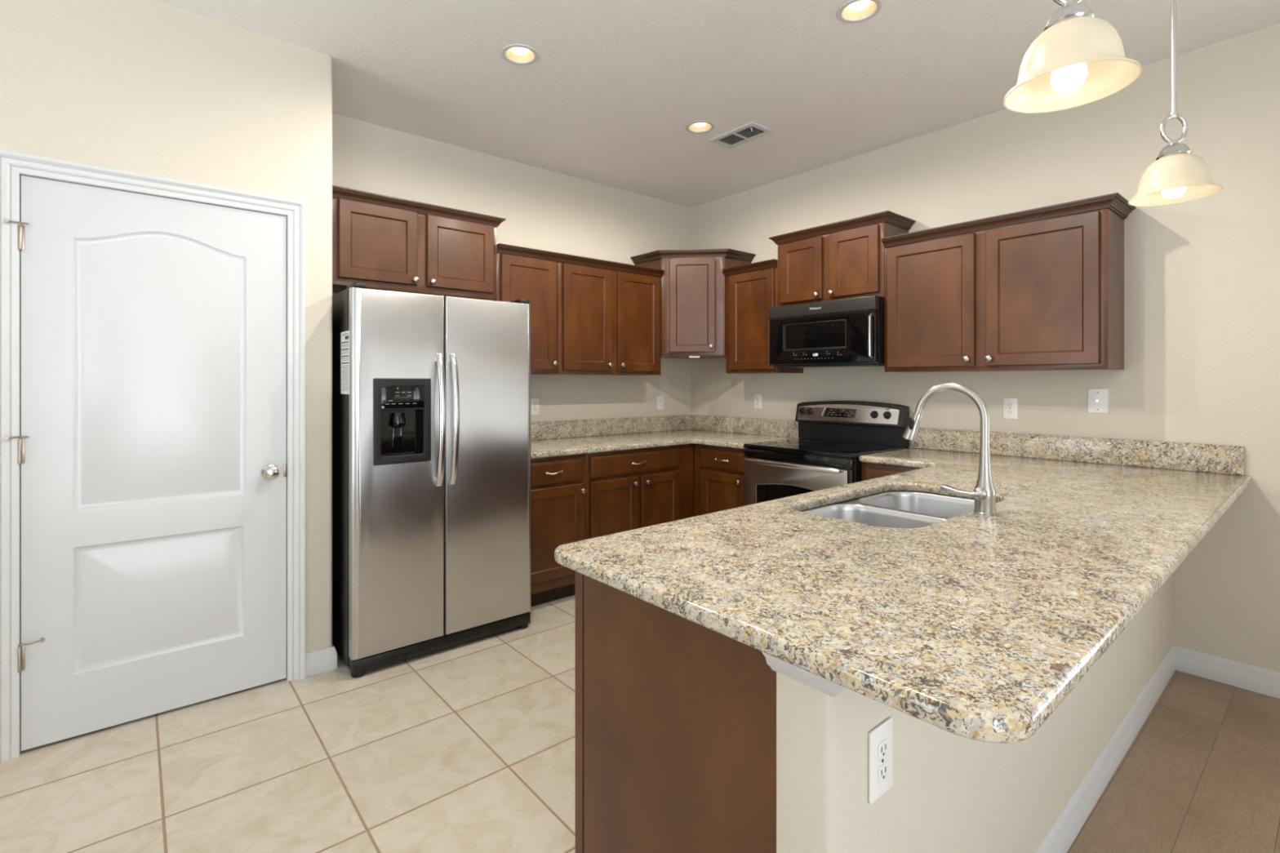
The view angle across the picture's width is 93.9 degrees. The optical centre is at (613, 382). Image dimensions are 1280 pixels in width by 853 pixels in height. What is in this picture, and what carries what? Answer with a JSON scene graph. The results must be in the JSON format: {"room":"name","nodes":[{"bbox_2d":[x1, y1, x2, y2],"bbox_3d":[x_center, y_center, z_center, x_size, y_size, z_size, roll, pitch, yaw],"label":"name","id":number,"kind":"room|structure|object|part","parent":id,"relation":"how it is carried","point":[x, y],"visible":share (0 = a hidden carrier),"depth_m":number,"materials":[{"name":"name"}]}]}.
{"room":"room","nodes":[
{"label":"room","id":0,"kind":"room"},
{"bbox_2d":[0,0,332,653],"bbox_3d":[-3.274,-0.093,1.542,4.600,2.805,0.618,0,0,-39],"label":"wall","id":1,"kind":"structure","parent":0,"point":[149,87],"depth_m":2.43,"materials":[{"name":"beige paint"}]},
{"bbox_2d":[3,175,286,751],"bbox_3d":[-1.768,0.283,2.338,0.874,2.028,0.106,0,0,-39],"label":"door","id":2,"kind":"structure","parent":1,"relation":"in","point":[152,443],"depth_m":2.33,"materials":[{"name":"white paint"}]},
{"bbox_3d":[-1.468,0.384,2.557,0.064,0.064,0.071,0,0,-39],"label":"knob","id":3,"kind":"part","parent":2,"relation":"part of","materials":[{"name":"metal"}]},
{"bbox_3d":[-1.448,0.384,2.629,0.012,0.056,0.024,0,0,-39],"label":"latch plate","id":4,"kind":"part","parent":2,"relation":"part of","materials":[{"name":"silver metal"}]},
{"bbox_2d":[0,149,305,762],"bbox_3d":[-1.789,0.254,2.396,0.972,2.110,0.137,0,0,-39],"label":"door frame","id":5,"kind":"structure","parent":1,"relation":"attached to","point":[13,165],"depth_m":2.13,"materials":[{"name":"white paint"}]},
{"bbox_2d":[305,644,337,676],"bbox_3d":[-1.520,1.260,2.944,0.135,0.098,0.629,0,0,-39],"label":"baseboard","id":6,"kind":"structure","parent":1,"relation":"attached to","point":[324,660],"depth_m":2.70,"materials":[{"name":"white paint"}]},
{"bbox_2d":[332,113,691,422],"bbox_3d":[-2.292,-0.068,2.794,7.700,2.855,0.100,0,0,-39],"label":"wall","id":7,"kind":"structure","parent":0,"point":[542,209],"depth_m":4.20,"materials":[{"name":"beige paint"}]},
{"bbox_2d":[332,185,506,300],"bbox_3d":[-1.155,-0.745,3.416,1.021,0.489,0.354,0,0,-39],"label":"upper cabinet","id":8,"kind":"object","parent":7,"relation":"attached to","point":[380,242],"visible":0.95,"depth_m":3.26,"materials":[{"name":"brown wood"}]},
{"bbox_3d":[-1.243,-0.738,3.168,0.405,0.400,0.020,0,0,-39],"label":"door","id":9,"kind":"part","parent":8,"relation":"part of","materials":[{"name":"brown wood"}]},
{"bbox_3d":[-1.083,-0.564,3.265,0.030,0.030,0.029,0,0,-39],"label":"knob","id":10,"kind":"part","parent":8,"relation":"part of","materials":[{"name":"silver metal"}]},
{"bbox_3d":[-1.157,-0.965,3.418,1.021,0.049,0.347,0,0,-39],"label":"crown moulding","id":11,"kind":"part","parent":8,"relation":"part of","materials":[{"name":"brown wood"}]},
{"bbox_3d":[-1.007,-0.564,3.326,0.030,0.030,0.029,0,0,-39],"label":"knob","id":12,"kind":"part","parent":8,"relation":"part of","materials":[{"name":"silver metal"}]},
{"bbox_3d":[-0.884,-0.738,3.457,0.406,0.400,0.020,0,0,-39],"label":"door","id":13,"kind":"part","parent":8,"relation":"part of","materials":[{"name":"brown wood"}]},
{"bbox_2d":[495,243,562,374],"bbox_3d":[-0.615,-0.446,3.850,0.448,0.779,0.354,0,0,-39],"label":"upper cabinet","id":14,"kind":"object","parent":7,"relation":"attached to","point":[531,274],"visible":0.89,"depth_m":3.77,"materials":[{"name":"brown wood"}]},
{"bbox_3d":[-0.522,-0.811,3.736,0.448,0.049,0.045,0,0,-39],"label":"crown moulding","id":15,"kind":"part","parent":14,"relation":"part of","materials":[{"name":"brown wood"}]},
{"bbox_2d":[530,398,539,414],"bbox_3d":[-0.545,0.164,4.129,0.070,0.115,0.008,0,0,-39],"label":"wall outlet","id":16,"kind":"object","parent":7,"relation":"attached to","point":[535,402],"visible":0.94,"depth_m":4.13,"materials":[{"name":"white plastic"}]},
{"bbox_2d":[549,253,665,375],"bbox_3d":[-0.083,-0.446,4.278,0.914,0.779,0.354,0,0,-39],"label":"upper cabinet","id":17,"kind":"object","parent":7,"relation":"attached to","point":[610,312],"visible":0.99,"depth_m":4.13,"materials":[{"name":"brown wood"}]},
{"bbox_3d":[-0.175,-0.432,4.028,0.397,0.698,0.020,0,0,-39],"label":"door","id":18,"kind":"part","parent":17,"relation":"part of","materials":[{"name":"brown wood"}]},
{"bbox_3d":[0.009,-0.811,4.163,0.914,0.049,0.045,0,0,-39],"label":"crown moulding","id":19,"kind":"part","parent":17,"relation":"part of","materials":[{"name":"brown wood"}]},
{"bbox_3d":[0.182,-0.432,4.315,0.395,0.698,0.020,0,0,-39],"label":"door","id":20,"kind":"part","parent":17,"relation":"part of","materials":[{"name":"brown wood"}]},
{"bbox_2d":[530,414,691,440],"bbox_3d":[-0.135,0.333,4.448,2.018,0.124,0.020,0,0,-39],"label":"backsplash","id":21,"kind":"structure","parent":7,"relation":"attached to","point":[597,427],"depth_m":4.50,"materials":[{"name":"stone"}]},
{"bbox_2d":[657,395,663,410],"bbox_3d":[0.380,0.165,4.874,0.070,0.115,0.008,0,0,-39],"label":"wall outlet","id":22,"kind":"object","parent":7,"relation":"attached to","point":[660,398],"visible":1,"depth_m":4.87,"materials":[{"name":"white plastic"}]},
{"bbox_2d":[630,248,755,359],"bbox_3d":[0.609,-0.585,4.627,0.682,0.797,0.682,0,0,-39],"label":"upper cabinet","id":23,"kind":"object","parent":7,"relation":"attached to","point":[693,281],"visible":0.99,"depth_m":4.43,"materials":[{"name":"brown wood"}]},
{"bbox_3d":[0.581,-0.577,4.432,0.334,0.696,0.020,0,0,6],"label":"door","id":24,"kind":"part","parent":23,"relation":"part of","materials":[{"name":"brown wood"}]},
{"bbox_3d":[0.590,-0.575,4.451,0.468,0.744,0.019,0,0,6],"label":"frame","id":25,"kind":"part","parent":23,"relation":"part of","materials":[{"name":"brown wood"}]},
{"bbox_3d":[0.599,-0.959,4.529,0.964,0.049,0.260,0,0,6],"label":"crown moulding","id":26,"kind":"part","parent":23,"relation":"part of","materials":[{"name":"brown wood"}]},
{"bbox_2d":[0,595,1279,852],"bbox_3d":[-0.512,1.334,0.503,7.600,0.050,5.700,0,0,-39],"label":"floor","id":27,"kind":"structure","parent":0,"point":[467,747],"depth_m":2.01,"materials":[{"name":"beige tile"}]},
{"bbox_2d":[332,281,530,677],"bbox_3d":[-1.012,0.431,3.180,0.913,1.756,0.842,0,0,-39],"label":"refrigerator","id":28,"kind":"object","parent":27,"relation":"on","point":[431,393],"visible":1,"depth_m":2.83,"materials":[{"name":"silver metal"}]},
{"bbox_2d":[341,333,348,388],"bbox_3d":[-1.221,-0.094,2.712,0.001,0.258,0.114,0,0,-39],"label":"print","id":29,"kind":"object","parent":28,"relation":"attached to","point":[344,336],"depth_m":2.71},
{"bbox_2d":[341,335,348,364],"bbox_3d":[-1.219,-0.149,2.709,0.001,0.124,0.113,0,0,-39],"label":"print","id":30,"kind":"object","parent":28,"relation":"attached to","point":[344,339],"depth_m":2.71},
{"bbox_3d":[-1.000,0.400,2.774,0.420,1.644,0.062,0,0,-39],"label":"door","id":31,"kind":"part","parent":28,"relation":"part of","materials":[{"name":"silver metal"}]},
{"bbox_3d":[-0.969,0.063,2.751,0.196,0.107,0.002,0,0,-39],"label":"control panel","id":32,"kind":"part","parent":28,"relation":"part of","materials":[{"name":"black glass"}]},
{"bbox_3d":[-0.822,0.177,2.837,0.031,0.635,0.069,0,0,-39],"label":"handle","id":33,"kind":"part","parent":28,"relation":"part of","materials":[{"name":"metal"}]},
{"bbox_3d":[-0.768,0.177,2.880,0.031,0.635,0.069,0,0,-39],"label":"handle","id":34,"kind":"part","parent":28,"relation":"part of","materials":[{"name":"metal"}]},
{"bbox_3d":[-0.643,0.400,3.061,0.486,1.644,0.062,0,0,-39],"label":"door","id":35,"kind":"part","parent":28,"relation":"part of","materials":[{"name":"silver metal"}]},
{"bbox_2d":[530,453,586,606],"bbox_3d":[-0.532,0.870,3.715,0.487,0.878,0.648,0,0,-39],"label":"base cabinet","id":36,"kind":"object","parent":27,"relation":"on","point":[557,483],"visible":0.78,"depth_m":3.50,"materials":[{"name":"brown wood"}]},
{"bbox_3d":[-0.337,0.523,3.474,0.120,0.016,0.030,0,0,-39],"label":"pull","id":37,"kind":"part","parent":36,"relation":"part of","materials":[{"name":"silver metal"}]},
{"bbox_3d":[-0.353,0.523,3.493,0.428,0.132,0.020,0,0,-39],"label":"drawer","id":38,"kind":"part","parent":36,"relation":"part of","materials":[{"name":"brown wood"}]},
{"bbox_3d":[-0.353,0.878,3.493,0.428,0.533,0.020,0,0,-39],"label":"door","id":39,"kind":"part","parent":36,"relation":"part of","materials":[{"name":"brown wood"}]},
{"bbox_3d":[-0.185,0.649,3.597,0.030,0.030,0.029,0,0,-39],"label":"knob","id":40,"kind":"part","parent":36,"relation":"part of","materials":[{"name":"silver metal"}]},
{"bbox_2d":[586,444,693,539],"bbox_3d":[0.027,0.870,4.164,0.945,0.878,0.648,0,0,-39],"label":"base cabinet","id":41,"kind":"object","parent":27,"relation":"on","point":[627,490],"visible":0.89,"depth_m":3.89,"materials":[{"name":"brown wood"}]},
{"bbox_3d":[0.005,0.878,3.781,0.379,0.533,0.020,0,0,-39],"label":"door","id":42,"kind":"part","parent":41,"relation":"part of","materials":[{"name":"brown wood"}]},
{"bbox_3d":[0.156,0.521,3.902,0.766,0.132,0.020,0,0,-39],"label":"drawer","id":43,"kind":"part","parent":41,"relation":"part of","materials":[{"name":"brown wood"}]},
{"bbox_3d":[0.171,0.521,3.883,0.120,0.016,0.030,0,0,-39],"label":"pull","id":44,"kind":"part","parent":41,"relation":"part of","materials":[{"name":"silver metal"}]},
{"bbox_3d":[0.315,0.878,4.031,0.347,0.533,0.020,0,0,-39],"label":"door","id":45,"kind":"part","parent":41,"relation":"part of","materials":[{"name":"brown wood"}]},
{"bbox_2d":[530,414,798,458],"bbox_3d":[0.213,0.350,4.032,2.039,0.158,1.106,0,0,-39],"label":"countertop","id":46,"kind":"structure","parent":41,"relation":"on","point":[562,437],"depth_m":4.35,"materials":[{"name":"stone"}]},
{"bbox_2d":[574,570,776,852],"bbox_3d":[0.334,0.870,1.469,0.669,0.878,0.638,0,0,-39],"label":"base cabinet","id":47,"kind":"object","parent":27,"relation":"on","point":[675,715],"visible":0.34,"depth_m":1.22,"materials":[{"name":"brown wood"}]},
{"bbox_2d":[693,444,746,516],"bbox_3d":[0.940,0.870,4.223,0.648,0.878,0.498,0,0,-39],"label":"base cabinet","id":48,"kind":"object","parent":27,"relation":"on","point":[718,471],"visible":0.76,"depth_m":4.06,"materials":[{"name":"brown wood"}]},
{"bbox_3d":[0.714,0.522,4.012,0.030,0.016,0.120,0,0,-39],"label":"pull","id":49,"kind":"part","parent":48,"relation":"part of","materials":[{"name":"silver metal"}]},
{"bbox_3d":[0.734,0.876,4.026,0.020,0.537,0.388,0,0,-39],"label":"door","id":50,"kind":"part","parent":48,"relation":"part of","materials":[{"name":"brown wood"}]},
{"bbox_3d":[0.733,0.522,4.027,0.020,0.130,0.398,0,0,-39],"label":"drawer","id":51,"kind":"part","parent":48,"relation":"part of","materials":[{"name":"brown wood"}]},
{"bbox_2d":[743,400,909,506],"bbox_3d":[1.288,0.714,3.703,0.719,1.190,0.744,0,0,-39],"label":"range","id":52,"kind":"object","parent":27,"relation":"on","point":[833,435],"visible":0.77,"depth_m":3.68,"materials":[{"name":"black metal"}]},
{"bbox_3d":[1.031,0.483,3.500,0.065,0.032,0.632,0,0,-39],"label":"handle","id":53,"kind":"part","parent":52,"relation":"part of","materials":[{"name":"metal"}]},
{"bbox_3d":[1.061,0.777,3.537,0.032,0.595,0.710,0,0,-39],"label":"oven door","id":54,"kind":"part","parent":52,"relation":"part of","materials":[{"name":"silver metal"}]},
{"bbox_3d":[1.071,0.441,3.528,0.028,0.053,0.736,0,0,-39],"label":"trim","id":55,"kind":"part","parent":52,"relation":"part of","materials":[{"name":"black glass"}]},
{"bbox_3d":[1.291,0.197,4.116,0.037,0.048,0.048,0,0,-39],"label":"control knob","id":56,"kind":"part","parent":52,"relation":"part of","materials":[{"name":"black plastic"}]},
{"bbox_3d":[1.328,0.197,4.069,0.037,0.048,0.048,0,0,-39],"label":"control knob","id":57,"kind":"part","parent":52,"relation":"part of","materials":[{"name":"black plastic"}]},
{"bbox_2d":[743,438,908,458],"bbox_3d":[1.311,0.400,3.722,0.658,0.026,0.744,0,0,-39],"label":"cooktop","id":58,"kind":"object","parent":52,"relation":"in","point":[811,448],"depth_m":3.62,"materials":[{"name":"black glass"}]},
{"bbox_3d":[1.614,0.199,3.714,0.037,0.048,0.048,0,0,-39],"label":"control knob","id":59,"kind":"part","parent":52,"relation":"part of","materials":[{"name":"black plastic"}]},
{"bbox_3d":[1.665,0.199,3.650,0.037,0.048,0.048,0,0,-39],"label":"control knob","id":60,"kind":"part","parent":52,"relation":"part of","materials":[{"name":"black plastic"}]},
{"bbox_2d":[861,462,919,480],"bbox_3d":[1.717,0.870,3.258,0.648,0.878,0.473,0,0,-39],"label":"base cabinet","id":61,"kind":"object","parent":27,"relation":"on","point":[868,470],"visible":0.05,"depth_m":3.18,"materials":[{"name":"brown wood"}]},
{"bbox_3d":[1.495,0.523,3.080,0.020,0.132,0.419,0,0,-39],"label":"drawer","id":62,"kind":"part","parent":61,"relation":"part of","materials":[{"name":"brown wood"}]},
{"bbox_3d":[0.973,0.870,1.991,0.980,0.878,0.626,0,0,-39],"label":"base cabinet","id":63,"kind":"object","parent":27,"relation":"on","visible":0},
{"bbox_2d":[554,427,1252,742],"bbox_3d":[1.139,0.350,2.162,2.940,0.158,1.455,0,0,-39],"label":"countertop","id":64,"kind":"structure","parent":63,"relation":"on","point":[972,625],"depth_m":1.29,"materials":[{"name":"stone"}]},
{"bbox_2d":[800,490,974,528],"bbox_3d":[0.962,0.529,1.996,0.842,0.198,0.450,0,0,-39],"label":"sink","id":65,"kind":"object","parent":64,"relation":"in","point":[895,508],"visible":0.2,"depth_m":2.12,"materials":[{"name":"metal"}]},
{"bbox_3d":[0.803,0.529,1.869,0.394,0.198,0.410,0,0,-39],"label":"bowl","id":66,"kind":"part","parent":65,"relation":"part of","materials":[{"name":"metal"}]},
{"bbox_3d":[1.128,0.529,2.130,0.376,0.198,0.410,0,0,-39],"label":"bowl","id":67,"kind":"part","parent":65,"relation":"part of","materials":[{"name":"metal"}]},
{"bbox_2d":[902,382,995,515],"bbox_3d":[1.049,0.198,1.889,0.078,0.395,0.276,0,0,-39],"label":"faucet","id":68,"kind":"object","parent":64,"relation":"on","point":[984,492],"visible":1,"depth_m":1.81,"materials":[{"name":"silver metal"}]},
{"bbox_3d":[1.063,0.099,1.887,0.024,0.197,0.220,0,0,-39],"label":"spout","id":69,"kind":"part","parent":68,"relation":"part of","materials":[{"name":"silver metal"}]},
{"bbox_3d":[1.069,0.333,1.828,0.026,0.037,0.129,0,0,-42],"label":"lever handle","id":70,"kind":"part","parent":68,"relation":"part of","materials":[{"name":"silver metal"}]},
{"bbox_2d":[155,0,1279,208],"bbox_3d":[-0.505,-1.496,0.573,7.700,0.001,5.800,0,0,-39],"label":"ceiling","id":71,"kind":"structure","parent":0,"point":[613,89],"depth_m":2.85,"materials":[{"name":"white paint"}]},
{"bbox_2d":[501,44,538,65],"bbox_3d":[-0.427,-1.530,2.721,0.172,0.081,0.172,0,0,-39],"label":"recessed light","id":72,"kind":"object","parent":71,"relation":"in","point":[516,54],"visible":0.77,"depth_m":2.74,"materials":[{"name":"white paint"}]},
{"bbox_2d":[684,120,715,133],"bbox_3d":[0.504,-1.530,3.491,0.172,0.081,0.172,0,0,-39],"label":"recessed light","id":73,"kind":"object","parent":71,"relation":"in","point":[697,126],"visible":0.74,"depth_m":3.52,"materials":[{"name":"white paint"}]},
{"bbox_2d":[709,121,773,148],"bbox_3d":[0.768,-1.478,3.606,0.200,0.035,0.330,0,0,-39],"label":"ceiling vent","id":74,"kind":"object","parent":71,"relation":"in","point":[752,131],"visible":1,"depth_m":3.59,"materials":[{"name":"white metal"}]},
{"bbox_2d":[836,0,882,23],"bbox_3d":[0.984,-1.530,2.395,0.172,0.081,0.172,0,0,-39],"label":"recessed light","id":75,"kind":"object","parent":71,"relation":"in","point":[852,11],"visible":0.99,"depth_m":2.42,"materials":[{"name":"white paint"}]},
{"bbox_2d":[1003,0,1142,113],"bbox_3d":[0.953,-1.052,1.251,0.230,0.886,0.230,0,0,-39],"label":"pendant lamp","id":76,"kind":"object","parent":71,"relation":"hanging from","point":[1078,59],"visible":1,"depth_m":1.23,"materials":[{"name":"beige glass"}]},
{"bbox_3d":[0.953,-0.671,1.251,0.063,0.123,0.063,0,0,-39],"label":"bulb","id":77,"kind":"part","parent":76,"relation":"part of","materials":[{"name":"white glass"}]},
{"bbox_2d":[1128,0,1223,206],"bbox_3d":[1.849,-1.052,1.972,0.230,0.886,0.230,0,0,-39],"label":"pendant lamp","id":78,"kind":"object","parent":71,"relation":"hanging from","point":[1177,175],"visible":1,"depth_m":1.96,"materials":[{"name":"beige glass"}]},
{"bbox_3d":[1.849,-1.181,1.972,0.013,0.590,0.013,0,0,-39],"label":"rod","id":79,"kind":"part","parent":78,"relation":"part of","materials":[{"name":"metal"}]},
{"bbox_3d":[1.849,-0.671,1.972,0.063,0.123,0.063,0,0,-39],"label":"bulb","id":80,"kind":"part","parent":78,"relation":"part of","materials":[{"name":"white glass"}]},
{"bbox_3d":[1.849,-0.681,1.972,0.230,0.130,0.230,0,0,-39],"label":"lamp shade","id":81,"kind":"part","parent":78,"relation":"part of","materials":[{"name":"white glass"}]},
{"bbox_2d":[776,574,1172,852],"bbox_3d":[1.425,0.870,1.869,2.867,0.878,0.104,0,0,-39],"label":"wall","id":82,"kind":"structure","parent":0,"point":[949,793],"depth_m":1.18,"materials":[{"name":"beige paint"}]},
{"bbox_2d":[761,651,848,697],"bbox_3d":[0.333,0.458,0.970,0.112,0.054,0.144,0,0,-39],"label":"trim","id":83,"kind":"structure","parent":82,"relation":"attached to","point":[824,686],"depth_m":0.94,"materials":[{"name":"white paint"}]},
{"bbox_2d":[868,716,893,804],"bbox_3d":[0.456,0.643,1.019,0.076,0.120,0.008,0,0,-39],"label":"wall outlet","id":84,"kind":"object","parent":82,"relation":"attached to","point":[880,738],"visible":1,"depth_m":1.01,"materials":[{"name":"white plastic"}]},
{"bbox_2d":[877,738,888,759],"bbox_3d":[0.458,0.624,1.016,0.033,0.028,0.002,0,0,-39],"label":"receptacle","id":85,"kind":"object","parent":84,"relation":"attached to","point":[882,744],"depth_m":1.01,"materials":[{"name":"white plastic"}]},
{"bbox_2d":[877,761,888,783],"bbox_3d":[0.458,0.663,1.016,0.033,0.028,0.002,0,0,-39],"label":"receptacle","id":86,"kind":"object","parent":84,"relation":"attached to","point":[882,766],"depth_m":1.01,"materials":[{"name":"white plastic"}]},
{"bbox_2d":[1034,645,1279,852],"bbox_3d":[1.800,1.258,1.418,2.848,0.104,1.106,0,0,-39],"label":"baseboard","id":87,"kind":"structure","parent":82,"relation":"attached to","point":[1060,837],"depth_m":2.25,"materials":[{"name":"white paint"}]},
{"bbox_2d":[691,23,1279,672],"bbox_3d":[2.487,-0.068,2.917,0.100,2.855,5.700,0,0,-39],"label":"wall","id":88,"kind":"structure","parent":0,"point":[1202,276],"depth_m":2.80,"materials":[{"name":"beige paint"}]},
{"bbox_2d":[691,414,798,438],"bbox_3d":[1.000,0.333,4.664,0.020,0.124,1.106,0,0,-39],"label":"backsplash","id":89,"kind":"structure","parent":88,"relation":"attached to","point":[768,427],"depth_m":4.61,"materials":[{"name":"stone"}]},
{"bbox_2d":[754,393,762,408],"bbox_3d":[1.100,0.142,4.554,0.008,0.115,0.070,0,0,-39],"label":"wall outlet","id":90,"kind":"object","parent":88,"relation":"attached to","point":[757,397],"visible":1,"depth_m":4.55,"materials":[{"name":"white plastic"}]},
{"bbox_2d":[722,258,803,373],"bbox_3d":[1.072,-0.452,4.317,0.347,0.767,0.453,0,0,-39],"label":"upper cabinet","id":91,"kind":"object","parent":88,"relation":"attached to","point":[751,289],"visible":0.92,"depth_m":4.22,"materials":[{"name":"brown wood"}]},
{"bbox_3d":[0.954,-0.811,4.223,0.045,0.049,0.453,0,0,-39],"label":"crown moulding","id":92,"kind":"part","parent":91,"relation":"part of","materials":[{"name":"brown wood"}]},
{"bbox_3d":[0.977,-0.430,4.242,0.019,0.722,0.453,0,0,-39],"label":"frame","id":93,"kind":"part","parent":91,"relation":"part of","materials":[{"name":"brown wood"}]},
{"bbox_3d":[0.970,-0.438,4.219,0.020,0.686,0.383,0,0,-39],"label":"door","id":94,"kind":"part","parent":91,"relation":"part of","materials":[{"name":"brown wood"}]},
{"bbox_2d":[768,210,915,306],"bbox_3d":[1.444,-0.745,3.850,0.354,0.485,0.824,0,0,-39],"label":"upper cabinet","id":95,"kind":"object","parent":88,"relation":"attached to","point":[842,260],"visible":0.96,"depth_m":3.69,"materials":[{"name":"brown wood"}]},
{"bbox_3d":[1.221,-0.730,3.906,0.020,0.395,0.311,0,0,-39],"label":"door","id":96,"kind":"part","parent":95,"relation":"part of","materials":[{"name":"brown wood"}]},
{"bbox_2d":[768,295,884,368],"bbox_3d":[1.410,-0.302,3.823,0.438,0.398,0.737,0,0,-39],"label":"microwave","id":97,"kind":"object","parent":95,"relation":"attached to","point":[850,332],"visible":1,"depth_m":3.66,"materials":[{"name":"black metal"}]},
{"bbox_3d":[1.039,-0.270,3.993,0.007,0.298,0.007,0,0,-39],"label":"edge trim","id":98,"kind":"part","parent":97,"relation":"part of","materials":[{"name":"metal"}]},
{"bbox_3d":[1.472,-0.270,3.426,0.037,0.265,0.015,0,0,-39],"label":"handle","id":99,"kind":"part","parent":97,"relation":"part of","materials":[{"name":"metal"}]},
{"bbox_3d":[1.346,-0.561,3.712,0.029,0.030,0.030,0,0,-39],"label":"knob","id":100,"kind":"part","parent":95,"relation":"part of","materials":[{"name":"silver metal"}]},
{"bbox_3d":[1.352,-0.723,3.776,0.019,0.440,0.738,0,0,-39],"label":"frame","id":101,"kind":"part","parent":95,"relation":"part of","materials":[{"name":"brown wood"}]},
{"bbox_3d":[1.446,-0.963,3.852,0.347,0.049,0.824,0,0,-39],"label":"crown moulding","id":102,"kind":"part","parent":95,"relation":"part of","materials":[{"name":"brown wood"}]},
{"bbox_3d":[1.452,-0.730,3.620,0.020,0.395,0.313,0,0,-39],"label":"door","id":103,"kind":"part","parent":95,"relation":"part of","materials":[{"name":"brown wood"}]},
{"bbox_2d":[880,192,1136,372],"bbox_3d":[2.011,-0.449,3.145,0.354,0.773,1.067,0,0,-39],"label":"upper cabinet","id":104,"kind":"object","parent":88,"relation":"attached to","point":[1041,288],"visible":1,"depth_m":2.95,"materials":[{"name":"brown wood"}]},
{"bbox_3d":[1.728,-0.432,3.277,0.020,0.690,0.460,0,0,-39],"label":"door","id":105,"kind":"part","parent":104,"relation":"part of","materials":[{"name":"brown wood"}]},
{"bbox_3d":[1.833,-0.123,3.107,0.029,0.030,0.030,0,0,-39],"label":"knob","id":106,"kind":"part","parent":104,"relation":"part of","materials":[{"name":"silver metal"}]},
{"bbox_3d":[1.899,-0.123,3.025,0.029,0.030,0.030,0,0,-39],"label":"knob","id":107,"kind":"part","parent":104,"relation":"part of","materials":[{"name":"silver metal"}]},
{"bbox_3d":[2.013,-0.811,3.147,0.347,0.049,1.067,0,0,-39],"label":"crown moulding","id":108,"kind":"part","parent":104,"relation":"part of","materials":[{"name":"brown wood"}]},
{"bbox_3d":[2.050,-0.432,2.877,0.020,0.690,0.461,0,0,-39],"label":"door","id":109,"kind":"part","parent":104,"relation":"part of","materials":[{"name":"brown wood"}]},
{"bbox_2d":[1003,397,1017,419],"bbox_3d":[2.154,0.139,3.244,0.008,0.115,0.070,0,0,-39],"label":"wall outlet","id":110,"kind":"object","parent":88,"relation":"attached to","point":[1010,404],"visible":1,"depth_m":3.24,"materials":[{"name":"white plastic"}]},
{"bbox_2d":[1006,402,1013,407],"bbox_3d":[2.152,0.120,3.243,0.002,0.028,0.033,0,0,-39],"label":"receptacle","id":111,"kind":"object","parent":110,"relation":"attached to","point":[1008,404],"depth_m":3.24,"materials":[{"name":"white plastic"}]},
{"bbox_2d":[1006,409,1013,414],"bbox_3d":[2.152,0.159,3.243,0.002,0.028,0.033,0,0,-39],"label":"receptacle","id":112,"kind":"object","parent":110,"relation":"attached to","point":[1008,411],"depth_m":3.24,"materials":[{"name":"white plastic"}]},
{"bbox_2d":[911,427,1244,475],"bbox_3d":[2.258,0.333,3.100,0.020,0.124,1.396,0,0,-39],"label":"backsplash","id":113,"kind":"structure","parent":88,"relation":"attached to","point":[1199,457],"depth_m":2.93,"materials":[{"name":"stone"}]},
{"bbox_2d":[1087,388,1107,413],"bbox_3d":[2.388,0.089,2.948,0.015,0.120,0.080,0,0,-39],"label":"wall outlet","id":114,"kind":"object","parent":88,"relation":"attached to","point":[1097,398],"visible":1,"depth_m":2.95,"materials":[{"name":"white plastic"}]}
]}

